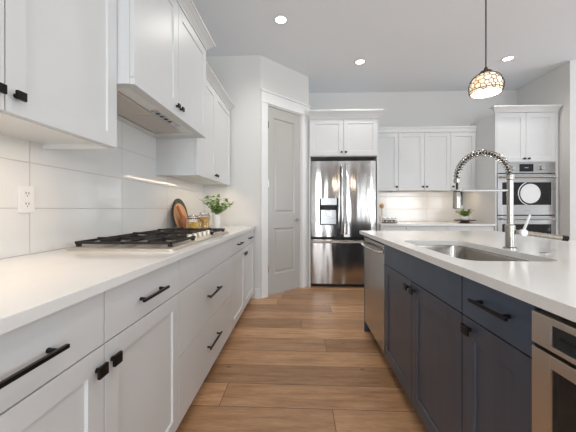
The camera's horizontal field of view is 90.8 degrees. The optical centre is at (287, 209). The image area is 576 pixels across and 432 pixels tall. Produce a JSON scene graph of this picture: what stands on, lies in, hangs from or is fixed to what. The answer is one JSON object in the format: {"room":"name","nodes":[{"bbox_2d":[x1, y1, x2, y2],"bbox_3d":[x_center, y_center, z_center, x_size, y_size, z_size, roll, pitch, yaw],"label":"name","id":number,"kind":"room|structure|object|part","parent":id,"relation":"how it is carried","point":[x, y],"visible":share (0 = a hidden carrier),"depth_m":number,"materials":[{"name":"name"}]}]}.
{"room":"kitchen","nodes":[
{"label":"kitchen","id":0,"kind":"room"},
{"bbox_2d":[204,55,259,297],"bbox_3d":[-0.763,-0.405,3.626,0.844,3.040,0.120,0,0,2],"label":"wall","id":1,"kind":"structure","parent":0,"point":[239,76],"depth_m":3.56,"materials":[{"name":"grey paint"}]},
{"bbox_2d":[255,288,259,298],"bbox_3d":[-0.379,1.050,3.542,0.069,0.130,0.013,0,0,2],"label":"baseboard","id":2,"kind":"structure","parent":1,"relation":"attached to","point":[257,290],"depth_m":3.54,"materials":[{"name":"white paint"}]},
{"bbox_2d":[260,55,308,298],"bbox_3d":[-0.058,-0.405,3.885,0.878,3.040,0.110,0,0,-43],"label":"wall","id":3,"kind":"structure","parent":0,"point":[275,77],"depth_m":3.80,"materials":[{"name":"grey paint"}]},
{"bbox_2d":[268,106,299,294],"bbox_3d":[-0.043,-0.112,3.827,0.596,2.430,0.096,0,0,-43],"label":"door","id":4,"kind":"structure","parent":3,"relation":"in","point":[283,126],"depth_m":3.82,"materials":[{"name":"beige paint"}]},
{"bbox_2d":[260,88,310,298],"bbox_3d":[-0.044,-0.194,3.871,0.890,2.618,0.139,0,0,-43],"label":"trim","id":5,"kind":"structure","parent":3,"relation":"attached to","point":[268,98],"depth_m":3.79,"materials":[{"name":"white paint"}]},
{"bbox_2d":[176,285,427,431],"bbox_3d":[2.406,1.165,0.097,7.600,0.100,9.600,0,0,2],"label":"floor","id":6,"kind":"structure","parent":0,"point":[298,359],"depth_m":1.91,"materials":[{"name":"brown wood"}]},
{"bbox_2d":[0,260,178,431],"bbox_3d":[-0.809,0.673,0.844,0.607,0.882,1.025,0,0,2],"label":"base cabinet","id":7,"kind":"object","parent":6,"relation":"on","point":[106,361],"visible":0.91,"depth_m":0.81,"materials":[{"name":"white paint"}]},
{"bbox_3d":[-0.533,0.321,0.575,0.031,0.013,0.190,0,0,2],"label":"handle","id":8,"kind":"part","parent":7,"relation":"part of","materials":[{"name":"black metal"}]},
{"bbox_3d":[-0.559,0.315,0.576,0.020,0.154,0.509,0,0,2],"label":"drawer","id":9,"kind":"part","parent":7,"relation":"part of","materials":[{"name":"white paint"}]},
{"bbox_3d":[-0.559,0.710,0.576,0.020,0.627,0.509,0,0,2],"label":"door","id":10,"kind":"part","parent":7,"relation":"part of","materials":[{"name":"white paint"}]},
{"bbox_3d":[-0.527,0.454,0.799,0.024,0.032,0.036,0,0,2],"label":"knob","id":11,"kind":"part","parent":7,"relation":"part of","materials":[{"name":"black metal"}]},
{"bbox_3d":[-0.524,0.454,0.863,0.024,0.032,0.036,0,0,2],"label":"knob","id":12,"kind":"part","parent":7,"relation":"part of","materials":[{"name":"black metal"}]},
{"bbox_3d":[-0.537,0.710,1.089,0.020,0.627,0.510,0,0,2],"label":"door","id":13,"kind":"part","parent":7,"relation":"part of","materials":[{"name":"white paint"}]},
{"bbox_3d":[-0.537,0.315,1.089,0.020,0.154,0.510,0,0,2],"label":"drawer","id":14,"kind":"part","parent":7,"relation":"part of","materials":[{"name":"white paint"}]},
{"bbox_3d":[-0.511,0.321,1.088,0.031,0.013,0.190,0,0,2],"label":"handle","id":15,"kind":"part","parent":7,"relation":"part of","materials":[{"name":"black metal"}]},
{"bbox_2d":[178,238,231,423],"bbox_3d":[-0.765,0.673,1.883,0.607,0.882,1.051,0,0,2],"label":"base cabinet","id":16,"kind":"object","parent":6,"relation":"on","point":[205,276],"visible":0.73,"depth_m":1.67,"materials":[{"name":"white paint"}]},
{"bbox_2d":[0,225,255,334],"bbox_3d":[-0.824,0.216,1.421,0.672,0.030,4.268,0,0,2],"label":"countertop","id":17,"kind":"structure","parent":16,"relation":"on","point":[35,286],"depth_m":0.89,"materials":[{"name":"white stone"}]},
{"bbox_2d":[67,227,227,251],"bbox_3d":[-0.790,0.176,1.886,0.530,0.050,1.050,0,0,2],"label":"gas cooktop","id":18,"kind":"object","parent":17,"relation":"in","point":[167,239],"visible":1,"depth_m":1.53,"materials":[{"name":"metal"}]},
{"bbox_2d":[174,203,186,227],"bbox_3d":[-1.012,0.072,2.688,0.068,0.257,0.260,0,0,2],"label":"cutting board","id":19,"kind":"object","parent":17,"relation":"on","point":[176,214],"visible":0.64,"depth_m":2.61,"materials":[{"name":"brown wood"}]},
{"bbox_2d":[173,199,187,218],"bbox_3d":[-1.058,0.047,2.803,0.067,0.307,0.310,0,0,2],"label":"serving board","id":20,"kind":"object","parent":17,"relation":"on","point":[176,201],"visible":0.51,"depth_m":2.81,"materials":[{"name":"brown wood"}]},
{"bbox_2d":[176,206,186,227],"bbox_3d":[-0.960,0.084,2.616,0.060,0.233,0.152,0,0,19],"label":"paddle board","id":21,"kind":"object","parent":17,"relation":"on","point":[183,219],"visible":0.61,"depth_m":2.58,"materials":[{"name":"brown wood"}]},
{"bbox_2d":[186,215,200,227],"bbox_3d":[-0.839,0.125,2.528,0.139,0.150,0.132,0,0,2],"label":"storage jar","id":22,"kind":"object","parent":17,"relation":"on","point":[193,221],"visible":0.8,"depth_m":2.48,"materials":[{"name":"clear glass"}]},
{"bbox_3d":[-0.842,0.061,2.529,0.111,0.022,0.111,0,0,2],"label":"lid","id":23,"kind":"part","parent":22,"relation":"part of","materials":[{"name":"clear glass"}]},
{"bbox_2d":[199,212,209,227],"bbox_3d":[-0.823,0.112,2.798,0.122,0.178,0.116,0,0,2],"label":"storage jar","id":24,"kind":"object","parent":17,"relation":"on","point":[204,216],"visible":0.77,"depth_m":2.75,"materials":[{"name":"clear glass"}]},
{"bbox_2d":[197,194,233,227],"bbox_3d":[-0.759,0.013,3.025,0.378,0.375,0.384,0,0,2],"label":"potted plant","id":25,"kind":"object","parent":17,"relation":"on","point":[216,218],"visible":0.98,"depth_m":2.98,"materials":[{"name":"green plant"}]},
{"bbox_3d":[-0.756,0.128,3.015,0.096,0.145,0.096,0,0,2],"label":"pot","id":26,"kind":"part","parent":25,"relation":"part of","materials":[{"name":"white ceramic"}]},
{"bbox_3d":[-0.503,0.549,1.872,0.020,0.307,1.049,0,0,2],"label":"drawer","id":27,"kind":"part","parent":16,"relation":"part of","materials":[{"name":"white paint"}]},
{"bbox_3d":[-0.503,0.865,1.872,0.020,0.316,1.049,0,0,2],"label":"drawer","id":28,"kind":"part","parent":16,"relation":"part of","materials":[{"name":"white paint"}]},
{"bbox_3d":[-0.478,0.853,1.857,0.031,0.013,0.250,0,0,2],"label":"handle","id":29,"kind":"part","parent":16,"relation":"part of","materials":[{"name":"black metal"}]},
{"bbox_3d":[-0.478,0.537,1.857,0.031,0.013,0.250,0,0,2],"label":"handle","id":30,"kind":"part","parent":16,"relation":"part of","materials":[{"name":"black metal"}]},
{"bbox_2d":[232,229,253,329],"bbox_3d":[-0.718,0.673,2.959,0.607,0.882,1.098,0,0,2],"label":"base cabinet","id":31,"kind":"object","parent":6,"relation":"on","point":[242,244],"visible":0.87,"depth_m":2.81,"materials":[{"name":"white paint"}]},
{"bbox_3d":[-0.469,0.315,2.663,0.020,0.154,0.526,0,0,2],"label":"drawer","id":32,"kind":"part","parent":31,"relation":"part of","materials":[{"name":"white paint"}]},
{"bbox_3d":[-0.469,0.710,2.663,0.020,0.627,0.526,0,0,2],"label":"door","id":33,"kind":"part","parent":31,"relation":"part of","materials":[{"name":"white paint"}]},
{"bbox_3d":[-0.446,0.315,3.212,0.020,0.154,0.566,0,0,2],"label":"drawer","id":34,"kind":"part","parent":31,"relation":"part of","materials":[{"name":"white paint"}]},
{"bbox_3d":[-0.446,0.710,3.212,0.020,0.627,0.566,0,0,2],"label":"door","id":35,"kind":"part","parent":31,"relation":"part of","materials":[{"name":"white paint"}]},
{"bbox_2d":[311,161,375,286],"bbox_3d":[0.797,0.214,4.311,0.913,1.799,0.718,0,0,2],"label":"refrigerator","id":36,"kind":"object","parent":6,"relation":"on","point":[343,193],"visible":0.9,"depth_m":4.03,"materials":[{"name":"silver metal"}]},
{"bbox_3d":[0.563,-0.146,4.065,0.462,1.078,0.070,0,0,2],"label":"door","id":37,"kind":"part","parent":36,"relation":"part of","materials":[{"name":"silver metal"}]},
{"bbox_3d":[0.581,0.111,4.090,0.221,0.203,0.005,0,0,2],"label":"plate","id":38,"kind":"part","parent":36,"relation":"part of","materials":[{"name":"silver metal"}]},
{"bbox_3d":[0.580,-0.109,4.057,0.221,0.098,0.069,0,0,2],"label":"control panel","id":39,"kind":"part","parent":36,"relation":"part of","materials":[{"name":"silver metal"}]},
{"bbox_3d":[0.786,0.744,4.055,0.909,0.627,0.070,0,0,2],"label":"freezer drawer","id":40,"kind":"part","parent":36,"relation":"part of","materials":[{"name":"silver metal"}]},
{"bbox_3d":[0.784,0.463,3.991,0.913,0.036,0.079,0,0,2],"label":"handle","id":41,"kind":"part","parent":36,"relation":"part of","materials":[{"name":"metal"}]},
{"bbox_3d":[0.763,-0.139,4.000,0.028,1.007,0.074,0,0,2],"label":"handle","id":42,"kind":"part","parent":36,"relation":"part of","materials":[{"name":"metal"}]},
{"bbox_3d":[0.822,-0.139,3.997,0.028,1.007,0.074,0,0,2],"label":"handle","id":43,"kind":"part","parent":36,"relation":"part of","materials":[{"name":"metal"}]},
{"bbox_3d":[1.019,-0.146,4.045,0.444,1.078,0.070,0,0,2],"label":"door","id":44,"kind":"part","parent":36,"relation":"part of","materials":[{"name":"silver metal"}]},
{"bbox_2d":[309,109,383,286],"bbox_3d":[0.834,-0.143,4.332,1.040,2.514,0.731,0,0,2],"label":"tall cabinet","id":45,"kind":"object","parent":6,"relation":"on","point":[334,134],"visible":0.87,"depth_m":4.03,"materials":[{"name":"white paint"}]},
{"bbox_3d":[0.326,0.180,4.389,0.020,1.868,0.659,0,0,2],"label":"panel","id":46,"kind":"part","parent":45,"relation":"part of","materials":[{"name":"white paint"}]},
{"bbox_3d":[0.549,-1.022,4.050,0.476,0.519,0.020,0,0,2],"label":"door","id":47,"kind":"part","parent":45,"relation":"part of","materials":[{"name":"white paint"}]},
{"bbox_3d":[0.826,-1.343,4.147,1.040,0.115,0.362,0,0,2],"label":"crown","id":48,"kind":"part","parent":45,"relation":"part of","materials":[{"name":"white paint"}]},
{"bbox_3d":[1.029,-1.022,4.030,0.476,0.519,0.020,0,0,2],"label":"door","id":49,"kind":"part","parent":45,"relation":"part of","materials":[{"name":"white paint"}]},
{"bbox_3d":[1.288,0.180,4.348,0.030,1.868,0.659,0,0,2],"label":"panel","id":50,"kind":"part","parent":45,"relation":"part of","materials":[{"name":"white paint"}]},
{"bbox_2d":[364,236,370,331],"bbox_3d":[1.143,0.673,1.312,1.000,0.882,2.560,0,0,2],"label":"panel","id":51,"kind":"object","parent":6,"relation":"on","point":[366,328],"visible":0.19,"depth_m":2.59,"materials":[{"name":"blue wood"}]},
{"bbox_2d":[361,237,384,352],"bbox_3d":[0.954,0.677,2.275,0.662,0.874,0.596,0,0,2],"label":"dishwasher","id":52,"kind":"object","parent":6,"relation":"on","point":[374,250],"visible":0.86,"depth_m":2.21,"materials":[{"name":"silver metal"}]},
{"bbox_3d":[0.655,0.303,2.288,0.065,0.021,0.578,0,0,2],"label":"handle","id":53,"kind":"part","parent":52,"relation":"part of","materials":[{"name":"metal"}]},
{"bbox_2d":[379,226,405,230],"bbox_3d":[1.479,0.673,4.289,0.350,0.882,0.760,0,0,2],"label":"base cabinet","id":54,"kind":"object","parent":6,"relation":"on","point":[381,228],"visible":0.1,"depth_m":3.94,"materials":[{"name":"white paint"}]},
{"bbox_2d":[379,222,494,225],"bbox_3d":[2.068,0.216,4.267,1.533,0.030,0.754,0,0,2],"label":"countertop","id":55,"kind":"structure","parent":54,"relation":"on","point":[380,223],"depth_m":3.92,"materials":[{"name":"white stone"}]},
{"bbox_2d":[454,220,475,222],"bbox_3d":[2.623,0.178,4.211,0.284,0.044,0.284,0,0,2],"label":"cake stand","id":56,"kind":"object","parent":55,"relation":"on","point":[461,221],"visible":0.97,"depth_m":4.15,"materials":[{"name":"brown wood"}]},
{"bbox_2d":[455,209,472,219],"bbox_3d":[2.607,0.070,4.211,0.230,0.170,0.255,0,0,16],"label":"potted plant","id":57,"kind":"object","parent":56,"relation":"on","point":[465,214],"visible":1,"depth_m":4.18,"materials":[{"name":"green plant"}]},
{"bbox_3d":[2.623,0.131,4.211,0.140,0.050,0.140,0,0,2],"label":"pot","id":58,"kind":"part","parent":57,"relation":"part of","materials":[{"name":"white ceramic"}]},
{"bbox_2d":[384,244,464,431],"bbox_3d":[0.949,0.673,1.494,0.644,0.882,0.951,0,0,2],"label":"base cabinet","id":59,"kind":"object","parent":6,"relation":"on","point":[423,300],"visible":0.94,"depth_m":1.33,"materials":[{"name":"blue wood"}]},
{"bbox_3d":[0.671,0.702,1.740,0.020,0.643,0.481,0,0,2],"label":"door","id":60,"kind":"part","parent":59,"relation":"part of","materials":[{"name":"blue wood"}]},
{"bbox_3d":[0.640,0.420,1.539,0.024,0.032,0.036,0,0,2],"label":"knob","id":61,"kind":"part","parent":59,"relation":"part of","materials":[{"name":"black metal"}]},
{"bbox_3d":[0.637,0.420,1.459,0.024,0.032,0.036,0,0,2],"label":"knob","id":62,"kind":"part","parent":59,"relation":"part of","materials":[{"name":"black metal"}]},
{"bbox_3d":[0.651,0.702,1.264,0.020,0.643,0.464,0,0,2],"label":"door","id":63,"kind":"part","parent":59,"relation":"part of","materials":[{"name":"blue wood"}]},
{"bbox_2d":[406,226,447,230],"bbox_3d":[1.935,0.673,4.269,0.558,0.882,0.760,0,0,2],"label":"base cabinet","id":64,"kind":"object","parent":6,"relation":"on","point":[408,228],"visible":0.05,"depth_m":3.92,"materials":[{"name":"white paint"}]},
{"bbox_2d":[447,226,470,230],"bbox_3d":[2.370,0.673,4.250,0.308,0.882,0.760,0,0,2],"label":"base cabinet","id":65,"kind":"object","parent":6,"relation":"on","point":[450,228],"visible":0.06,"depth_m":3.90,"materials":[{"name":"white paint"}]},
{"bbox_2d":[360,231,575,322],"bbox_3d":[1.238,0.216,1.326,1.239,0.030,2.675,0,0,2],"label":"countertop","id":66,"kind":"structure","parent":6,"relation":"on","point":[547,282],"depth_m":1.09,"materials":[{"name":"white stone"}]},
{"bbox_2d":[417,245,526,260],"bbox_3d":[0.899,0.339,1.463,0.410,0.213,0.766,0,0,2],"label":"sink","id":67,"kind":"object","parent":66,"relation":"in","point":[461,252],"visible":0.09,"depth_m":1.72,"materials":[{"name":"metal"}]},
{"bbox_2d":[451,150,568,248],"bbox_3d":[1.107,-0.053,1.449,0.520,0.508,0.090,0,0,9],"label":"kitchen faucet","id":68,"kind":"object","parent":66,"relation":"on","point":[510,231],"visible":1,"depth_m":1.45,"materials":[{"name":"silver metal"}]},
{"bbox_3d":[0.987,-0.097,1.464,0.281,0.012,0.055,0,0,2],"label":"holder arm","id":69,"kind":"part","parent":68,"relation":"part of","materials":[{"name":"metal"}]},
{"bbox_3d":[1.188,0.080,1.421,0.044,0.111,0.026,0,0,2],"label":"lever","id":70,"kind":"part","parent":68,"relation":"part of","materials":[{"name":"silver metal"}]},
{"bbox_3d":[1.247,0.127,1.418,0.188,0.049,0.025,0,0,22],"label":"arm","id":71,"kind":"part","parent":68,"relation":"part of","materials":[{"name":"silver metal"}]},
{"bbox_2d":[470,226,493,230],"bbox_3d":[2.678,0.673,4.237,0.306,0.882,0.760,0,0,2],"label":"base cabinet","id":72,"kind":"object","parent":6,"relation":"on","point":[473,228],"visible":0.06,"depth_m":3.89,"materials":[{"name":"white paint"}]},
{"bbox_2d":[460,276,543,431],"bbox_3d":[0.918,0.673,0.856,0.652,0.882,0.319,0,0,2],"label":"base cabinet","id":73,"kind":"object","parent":6,"relation":"on","point":[496,327],"visible":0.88,"depth_m":0.86,"materials":[{"name":"blue wood"}]},
{"bbox_3d":[0.616,0.415,0.979,0.024,0.032,0.036,0,0,2],"label":"knob","id":74,"kind":"part","parent":73,"relation":"part of","materials":[{"name":"black metal"}]},
{"bbox_3d":[0.607,0.300,0.857,0.031,0.013,0.172,0,0,2],"label":"handle","id":75,"kind":"part","parent":73,"relation":"part of","materials":[{"name":"black metal"}]},
{"bbox_3d":[0.634,0.702,0.868,0.020,0.643,0.317,0,0,2],"label":"door","id":76,"kind":"part","parent":73,"relation":"part of","materials":[{"name":"blue wood"}]},
{"bbox_3d":[0.634,0.308,0.868,0.020,0.135,0.317,0,0,2],"label":"drawer","id":77,"kind":"part","parent":73,"relation":"part of","materials":[{"name":"blue wood"}]},
{"bbox_2d":[464,104,562,234],"bbox_3d":[3.216,-0.138,4.189,0.890,2.504,0.810,0,0,2],"label":"tall cabinet","id":78,"kind":"object","parent":6,"relation":"on","point":[519,137],"visible":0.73,"depth_m":3.86,"materials":[{"name":"white paint"}]},
{"bbox_3d":[3.032,-0.976,3.863,0.379,0.664,0.020,0,0,2],"label":"door","id":79,"kind":"part","parent":78,"relation":"part of","materials":[{"name":"white paint"}]},
{"bbox_3d":[3.200,-1.353,3.825,0.890,0.075,0.082,0,0,2],"label":"crown","id":80,"kind":"part","parent":78,"relation":"part of","materials":[{"name":"white paint"}]},
{"bbox_2d":[497,162,556,234],"bbox_3d":[3.235,0.088,4.121,0.758,1.443,0.688,0,0,2],"label":"double oven","id":81,"kind":"object","parent":78,"relation":"in","point":[534,182],"visible":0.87,"depth_m":3.83,"materials":[{"name":"silver metal"}]},
{"bbox_3d":[3.224,-0.561,3.857,0.758,0.143,0.035,0,0,2],"label":"control panel","id":82,"kind":"part","parent":81,"relation":"part of","materials":[{"name":"silver metal"}]},
{"bbox_3d":[3.223,0.364,3.854,0.758,0.551,0.041,0,0,2],"label":"oven door","id":83,"kind":"part","parent":81,"relation":"part of","materials":[{"name":"silver metal"}]},
{"bbox_3d":[3.223,-0.201,3.854,0.758,0.552,0.041,0,0,2],"label":"oven door","id":84,"kind":"part","parent":81,"relation":"part of","materials":[{"name":"silver metal"}]},
{"bbox_3d":[3.221,0.129,3.805,0.698,0.027,0.056,0,0,2],"label":"handle","id":85,"kind":"part","parent":81,"relation":"part of","materials":[{"name":"metal"}]},
{"bbox_3d":[3.221,-0.437,3.805,0.698,0.027,0.056,0,0,2],"label":"handle","id":86,"kind":"part","parent":81,"relation":"part of","materials":[{"name":"metal"}]},
{"bbox_3d":[3.415,-0.976,3.847,0.379,0.664,0.020,0,0,2],"label":"door","id":87,"kind":"part","parent":78,"relation":"part of","materials":[{"name":"white paint"}]},
{"bbox_2d":[532,310,575,431],"bbox_3d":[0.886,0.681,0.386,0.595,0.868,0.608,0,0,2],"label":"oven","id":88,"kind":"object","parent":6,"relation":"on","point":[554,358],"visible":1,"depth_m":0.64,"materials":[{"name":"silver metal"}]},
{"bbox_3d":[0.607,0.287,0.398,0.034,0.076,0.608,0,0,2],"label":"control panel","id":89,"kind":"part","parent":88,"relation":"part of","materials":[{"name":"silver metal"}]},
{"bbox_3d":[0.609,0.662,0.398,0.027,0.594,0.501,0,0,2],"label":"glass","id":90,"kind":"part","parent":88,"relation":"part of","materials":[{"name":"black glass"}]},
{"bbox_3d":[0.609,0.289,0.398,0.027,0.047,0.501,0,0,2],"label":"glass","id":91,"kind":"part","parent":88,"relation":"part of","materials":[{"name":"black glass"}]},
{"bbox_2d":[176,0,575,92],"bbox_3d":[2.406,-1.975,0.097,7.600,0.100,9.600,0,0,2],"label":"ceiling","id":92,"kind":"structure","parent":0,"point":[405,45],"depth_m":3.22,"materials":[{"name":"grey paint"}]},
{"bbox_2d":[273,15,288,24],"bbox_3d":[-0.071,-1.921,2.881,0.158,0.006,0.158,0,0,2],"label":"recessed light","id":93,"kind":"object","parent":92,"relation":"in","point":[279,19],"visible":1,"depth_m":2.87,"materials":[{"name":"white paint"}]},
{"bbox_2d":[276,16,285,22],"bbox_3d":[-0.071,-1.923,2.881,0.103,0.003,0.103,0,0,2],"label":"diffuser","id":94,"kind":"object","parent":93,"relation":"attached to","point":[279,19],"depth_m":2.87,"materials":[{"name":"white plastic"}]},
{"bbox_2d":[354,59,365,64],"bbox_3d":[0.940,-1.921,3.703,0.158,0.006,0.158,0,0,2],"label":"recessed light","id":95,"kind":"object","parent":92,"relation":"in","point":[358,61],"visible":1,"depth_m":3.70,"materials":[{"name":"white paint"}]},
{"bbox_2d":[468,0,504,98],"bbox_3d":[1.114,-1.288,1.600,0.172,1.273,0.172,0,0,2],"label":"pendant lamp","id":96,"kind":"object","parent":92,"relation":"hanging from","point":[488,83],"visible":1,"depth_m":1.57,"materials":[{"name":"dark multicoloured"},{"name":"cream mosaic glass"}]},
{"bbox_2d":[471,88,500,97],"bbox_3d":[1.115,-0.653,1.600,0.139,0.003,0.139,0,0,2],"label":"diffuser","id":97,"kind":"object","parent":96,"relation":"attached to","point":[479,92],"depth_m":1.59,"materials":[{"name":"white glass"}]},
{"bbox_3d":[1.115,-1.340,1.600,0.006,1.109,0.006,0,0,-20],"label":"cord","id":98,"kind":"part","parent":96,"relation":"part of","materials":[{"name":"black rubber"}]},
{"bbox_3d":[1.114,-0.713,1.600,0.170,0.122,0.171,0,0,2],"label":"lamp shade","id":99,"kind":"part","parent":96,"relation":"part of","materials":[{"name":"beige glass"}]},
{"bbox_2d":[500,55,515,61],"bbox_3d":[2.808,-1.921,3.623,0.158,0.006,0.158,0,0,2],"label":"recessed light","id":100,"kind":"object","parent":92,"relation":"in","point":[508,58],"visible":1,"depth_m":3.62,"materials":[{"name":"white paint"}]},
{"bbox_2d":[309,90,516,191],"bbox_3d":[2.016,-0.405,4.708,3.575,3.040,0.120,0,0,2],"label":"wall","id":101,"kind":"structure","parent":0,"point":[423,108],"depth_m":4.64,"materials":[{"name":"grey paint"}]},
{"bbox_2d":[378,127,398,191],"bbox_3d":[1.502,-0.770,4.492,0.380,0.970,0.353,0,0,2],"label":"upper cabinet","id":102,"kind":"object","parent":101,"relation":"attached to","point":[387,136],"visible":0.71,"depth_m":4.34,"materials":[{"name":"white paint"}]},
{"bbox_3d":[1.495,-1.212,4.330,0.380,0.085,0.020,0,0,2],"label":"crown","id":103,"kind":"part","parent":102,"relation":"part of","materials":[{"name":"white paint"}]},
{"bbox_2d":[379,192,463,221],"bbox_3d":[2.087,-0.042,4.639,1.523,0.486,0.010,0,0,2],"label":"backsplash","id":104,"kind":"structure","parent":101,"relation":"attached to","point":[404,206],"depth_m":4.63,"materials":[{"name":"white tile"}]},
{"bbox_2d":[394,126,451,191],"bbox_3d":[2.082,-0.770,4.467,0.780,0.970,0.353,0,0,2],"label":"upper cabinet","id":105,"kind":"object","parent":101,"relation":"attached to","point":[424,159],"visible":0.98,"depth_m":4.32,"materials":[{"name":"white paint"}]},
{"bbox_3d":[1.881,-0.727,4.333,0.386,0.875,0.020,0,0,2],"label":"door","id":106,"kind":"part","parent":105,"relation":"part of","materials":[{"name":"white paint"}]},
{"bbox_3d":[2.075,-1.212,4.305,0.780,0.085,0.020,0,0,2],"label":"crown","id":107,"kind":"part","parent":105,"relation":"part of","materials":[{"name":"white paint"}]},
{"bbox_3d":[2.270,-0.727,4.316,0.386,0.875,0.020,0,0,2],"label":"door","id":108,"kind":"part","parent":105,"relation":"part of","materials":[{"name":"white paint"}]},
{"bbox_2d":[443,126,476,191],"bbox_3d":[2.656,-0.770,4.443,0.370,0.970,0.353,0,0,2],"label":"upper cabinet","id":109,"kind":"object","parent":101,"relation":"attached to","point":[463,138],"visible":0.72,"depth_m":4.29,"materials":[{"name":"white paint"}]},
{"bbox_3d":[2.650,-0.727,4.300,0.366,0.875,0.020,0,0,2],"label":"door","id":110,"kind":"part","parent":109,"relation":"part of","materials":[{"name":"white paint"}]},
{"bbox_3d":[2.649,-1.212,4.280,0.370,0.085,0.020,0,0,2],"label":"crown","id":111,"kind":"part","parent":109,"relation":"part of","materials":[{"name":"white paint"}]},
{"bbox_2d":[517,65,561,234],"bbox_3d":[3.728,-0.405,4.184,0.110,3.040,0.780,0,0,2],"label":"wall","id":112,"kind":"structure","parent":0,"point":[547,89],"depth_m":3.95,"materials":[{"name":"grey paint"}]},
{"bbox_2d":[562,60,575,239],"bbox_3d":[4.957,-0.405,3.681,2.610,3.040,0.120,0,0,2],"label":"wall","id":113,"kind":"structure","parent":0,"point":[569,68],"depth_m":3.68,"materials":[{"name":"grey paint"}]},
{"bbox_3d":[-1.300,-0.405,-0.430,0.120,3.040,8.030,0,0,2],"label":"wall","id":114,"kind":"structure","parent":0,"visible":0},
{"bbox_2d":[0,0,116,149],"bbox_3d":[-0.978,-0.780,0.838,0.411,0.990,1.020,0,0,2],"label":"upper cabinet","id":115,"kind":"object","parent":114,"relation":"attached to","point":[58,58],"visible":1,"depth_m":1.05,"materials":[{"name":"white paint"}]},
{"bbox_3d":[-0.849,-0.744,0.577,0.020,0.910,0.506,0,0,2],"label":"door","id":116,"kind":"part","parent":115,"relation":"part of","materials":[{"name":"white paint"}]},
{"bbox_3d":[-0.817,-0.343,0.801,0.024,0.027,0.030,0,0,2],"label":"knob","id":117,"kind":"part","parent":115,"relation":"part of","materials":[{"name":"black metal"}]},
{"bbox_3d":[-0.815,-0.343,0.861,0.024,0.027,0.030,0,0,2],"label":"knob","id":118,"kind":"part","parent":115,"relation":"part of","materials":[{"name":"black metal"}]},
{"bbox_2d":[0,120,203,258],"bbox_3d":[-1.154,-0.212,1.440,0.010,0.826,4.279,0,0,2],"label":"backsplash","id":119,"kind":"structure","parent":114,"relation":"attached to","point":[81,194],"depth_m":1.59,"materials":[{"name":"tile"}]},
{"bbox_2d":[18,185,34,212],"bbox_3d":[-1.152,-0.044,1.252,0.008,0.118,0.073,0,0,2],"label":"wall outlet","id":120,"kind":"object","parent":119,"relation":"attached to","point":[26,194],"visible":1,"depth_m":1.25,"materials":[{"name":"white plastic"}]},
{"bbox_2d":[24,190,30,197],"bbox_3d":[-1.149,-0.067,1.252,0.001,0.032,0.033,0,0,2],"label":"socket","id":121,"kind":"object","parent":120,"relation":"attached to","point":[27,193],"depth_m":1.25,"materials":[{"name":"white plastic"}]},
{"bbox_2d":[24,201,30,207],"bbox_3d":[-1.149,-0.021,1.252,0.001,0.032,0.033,0,0,2],"label":"socket","id":122,"kind":"object","parent":120,"relation":"attached to","point":[27,204],"depth_m":1.25,"materials":[{"name":"white plastic"}]},
{"bbox_2d":[117,0,215,138],"bbox_3d":[-0.892,-0.996,1.863,0.496,0.809,1.154,0,0,2],"label":"upper cabinet","id":123,"kind":"object","parent":114,"relation":"attached to","point":[161,59],"visible":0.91,"depth_m":1.73,"materials":[{"name":"white paint"}]},
{"bbox_3d":[-0.728,-0.974,1.587,0.020,0.693,0.488,0,0,2],"label":"door","id":124,"kind":"part","parent":123,"relation":"part of","materials":[{"name":"white paint"}]},
{"bbox_3d":[-0.714,-0.608,1.855,0.024,0.033,1.030,0,0,2],"label":"rail","id":125,"kind":"part","parent":123,"relation":"part of","materials":[{"name":"white paint"}]},
{"bbox_3d":[-0.706,-0.974,2.101,0.020,0.693,0.534,0,0,2],"label":"door","id":126,"kind":"part","parent":123,"relation":"part of","materials":[{"name":"white paint"}]},
{"bbox_3d":[-0.892,-1.363,1.863,0.496,0.075,1.154,0,0,2],"label":"crown","id":127,"kind":"part","parent":123,"relation":"part of","materials":[{"name":"white paint"}]},
{"bbox_2d":[156,62,234,185],"bbox_3d":[-0.888,-0.780,2.948,0.411,0.990,1.135,0,0,2],"label":"upper cabinet","id":128,"kind":"object","parent":114,"relation":"attached to","point":[204,161],"visible":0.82,"depth_m":2.70,"materials":[{"name":"white paint"}]},
{"bbox_3d":[-0.760,-0.744,2.640,0.020,0.910,0.526,0,0,2],"label":"door","id":129,"kind":"part","parent":128,"relation":"part of","materials":[{"name":"white paint"}]},
{"bbox_3d":[-0.710,-1.240,2.941,0.055,0.070,1.135,0,0,2],"label":"crown","id":130,"kind":"part","parent":128,"relation":"part of","materials":[{"name":"white paint"}]},
{"bbox_3d":[-0.736,-0.744,3.207,0.020,0.910,0.601,0,0,2],"label":"door","id":131,"kind":"part","parent":128,"relation":"part of","materials":[{"name":"white paint"}]}
]}

